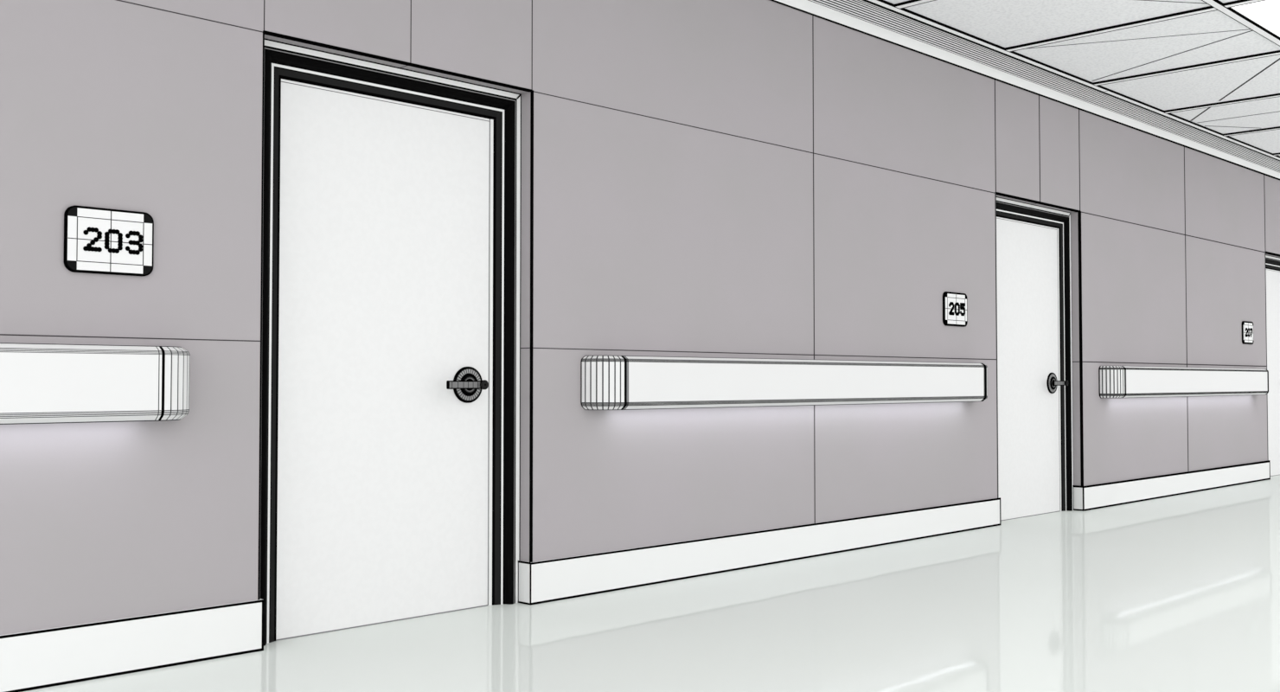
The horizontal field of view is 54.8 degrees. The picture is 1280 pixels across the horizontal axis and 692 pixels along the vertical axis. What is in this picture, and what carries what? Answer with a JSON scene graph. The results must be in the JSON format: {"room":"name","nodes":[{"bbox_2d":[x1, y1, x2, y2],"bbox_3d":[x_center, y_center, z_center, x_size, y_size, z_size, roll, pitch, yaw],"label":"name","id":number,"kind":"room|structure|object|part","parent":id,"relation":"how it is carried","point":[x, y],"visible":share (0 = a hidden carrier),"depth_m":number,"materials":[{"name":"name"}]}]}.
{"room":"hospital interior","nodes":[
{"label":"hospital interior","id":0,"kind":"room"},
{"bbox_2d":[0,0,1279,634],"bbox_3d":[1.899,-0.393,7.871,0.221,3.130,17.500,-2,-2,44],"label":"wall","id":1,"kind":"structure","parent":0,"point":[767,179],"depth_m":5.78,"materials":[{"name":"paint"}]},
{"bbox_2d":[0,342,190,424],"bbox_3d":[-2.703,0.090,2.892,0.140,0.242,3.474,-2,-2,44],"label":"handrail","id":2,"kind":"object","parent":1,"relation":"attached to","point":[41,383],"visible":1,"depth_m":3.82,"materials":[{"name":"white plastic"}]},
{"bbox_2d":[63,205,153,276],"bbox_3d":[-1.716,-0.338,4.003,0.015,0.212,0.285,-2,-2,44],"label":"number sign","id":3,"kind":"object","parent":1,"relation":"attached to","point":[99,240],"visible":1,"depth_m":3.99,"materials":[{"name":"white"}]},
{"bbox_2d":[0,598,264,691],"bbox_3d":[-2.758,0.944,2.953,0.083,0.179,4.012,-2,-2,44],"label":"baseboard","id":4,"kind":"structure","parent":1,"relation":"attached to","point":[32,660],"depth_m":4.01,"materials":[{"name":"white paint"}]},
{"bbox_2d":[259,38,521,646],"bbox_3d":[-0.957,-0.011,4.887,0.173,2.198,1.262,-2,-2,44],"label":"door","id":5,"kind":"structure","parent":1,"relation":"in","point":[390,484],"depth_m":4.89,"materials":[{"name":"white"}]},
{"bbox_3d":[-0.715,0.158,5.036,0.014,0.034,0.172,-2,-2,44],"label":"lever","id":6,"kind":"part","parent":5,"relation":"part of","materials":[{"name":"grey metal"}]},
{"bbox_2d":[257,30,533,600],"bbox_3d":[-0.909,-0.103,4.846,0.021,2.024,1.271,-2,-2,44],"label":"door frame","id":7,"kind":"structure","parent":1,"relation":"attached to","point":[268,33],"depth_m":5.08,"materials":[{"name":"black"}]},
{"bbox_2d":[518,497,1001,605],"bbox_3d":[0.927,1.050,6.720,0.083,0.184,4.067,-2,-2,44],"label":"baseboard","id":8,"kind":"structure","parent":1,"relation":"attached to","point":[549,580],"depth_m":6.19,"materials":[{"name":"white paint"}]},
{"bbox_2d":[580,355,987,409],"bbox_3d":[1.002,0.197,6.678,0.140,0.242,3.474,-2,-2,44],"label":"handrail","id":9,"kind":"object","parent":1,"relation":"attached to","point":[607,382],"visible":1,"depth_m":6.20,"materials":[{"name":"white plastic"}]},
{"bbox_2d":[942,291,967,326],"bbox_3d":[1.988,-0.231,7.790,0.015,0.212,0.285,-2,-2,44],"label":"number sign","id":10,"kind":"object","parent":1,"relation":"attached to","point":[955,304],"visible":1,"depth_m":7.77,"materials":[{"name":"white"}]},
{"bbox_2d":[769,0,1279,180],"bbox_3d":[2.030,-1.870,7.785,0.146,0.182,17.500,-2,-2,44],"label":"crown molding","id":11,"kind":"structure","parent":1,"relation":"attached to","point":[880,19],"depth_m":8.41,"materials":[{"name":"white paint"}]},
{"bbox_2d":[996,196,1073,520],"bbox_3d":[2.748,0.096,8.673,0.173,2.198,1.262,-2,-2,44],"label":"door","id":12,"kind":"structure","parent":1,"relation":"in","point":[1034,331],"depth_m":8.77,"materials":[{"name":"white"}]},
{"bbox_3d":[2.990,0.265,8.822,0.014,0.034,0.172,-2,-2,44],"label":"lever","id":13,"kind":"part","parent":12,"relation":"part of","materials":[{"name":"grey metal"}]},
{"bbox_2d":[994,192,1083,498],"bbox_3d":[2.793,0.002,8.635,0.028,2.026,1.285,-2,-2,44],"label":"door frame","id":14,"kind":"structure","parent":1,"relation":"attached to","point":[995,193],"depth_m":9.06,"materials":[{"name":"black"}]},
{"bbox_2d":[1072,460,1270,511],"bbox_3d":[4.632,1.158,10.507,0.083,0.191,4.067,-2,-2,44],"label":"baseboard","id":15,"kind":"structure","parent":1,"relation":"attached to","point":[1088,497],"depth_m":10.11,"materials":[{"name":"white paint"}]},
{"bbox_2d":[1098,365,1268,397],"bbox_3d":[4.706,0.304,10.465,0.140,0.242,3.474,-2,-2,44],"label":"handrail","id":16,"kind":"object","parent":1,"relation":"attached to","point":[1114,381],"visible":1,"depth_m":10.01,"materials":[{"name":"white plastic"}]},
{"bbox_2d":[1241,320,1254,344],"bbox_3d":[5.693,-0.124,11.576,0.015,0.212,0.285,-2,-2,44],"label":"number sign","id":17,"kind":"object","parent":1,"relation":"attached to","point":[1247,327],"visible":1,"depth_m":11.55,"materials":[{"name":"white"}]},
{"bbox_3d":[5.697,-0.124,11.572,0.002,0.182,0.259,-2,-2,44],"label":"panel","id":18,"kind":"part","parent":17,"relation":"part of","materials":[{"name":"white plastic"}]},
{"bbox_2d":[1264,251,1279,460],"bbox_3d":[6.495,0.108,12.425,0.036,2.029,1.295,-2,-2,44],"label":"door frame","id":19,"kind":"structure","parent":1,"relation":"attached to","point":[1266,252],"depth_m":11.96,"materials":[{"name":"black"}]},
{"bbox_2d":[1265,255,1279,476],"bbox_3d":[6.453,0.203,12.460,0.173,2.198,1.262,-2,-2,44],"label":"door","id":20,"kind":"structure","parent":1,"relation":"in","point":[1272,264],"depth_m":12.42,"materials":[{"name":"white"}]},
{"bbox_3d":[6.427,0.204,12.485,0.101,2.198,1.262,-2,-2,44],"label":"frame","id":21,"kind":"part","parent":20,"relation":"part of","materials":[{"name":"black metal"}]},
{"bbox_2d":[22,474,1279,691],"bbox_3d":[3.508,1.157,6.253,4.720,0.060,17.500,-2,-2,44],"label":"floor","id":22,"kind":"structure","parent":0,"point":[1179,592],"depth_m":4.78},
{"bbox_2d":[884,0,1279,156],"bbox_3d":[3.361,-1.964,7.112,2.708,0.029,15.714,-2,-2,44],"label":"ceiling","id":23,"kind":"structure","parent":0,"point":[1206,63],"depth_m":7.97,"materials":[{"name":"tile"}]},
{"bbox_2d":[1231,0,1279,37],"bbox_3d":[4.286,-1.988,7.120,1.295,0.049,1.238,-2,-2,44],"label":"ceiling light","id":24,"kind":"object","parent":23,"relation":"attached to","point":[1266,14],"visible":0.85,"depth_m":7.29,"materials":[{"name":"white"}]}
]}

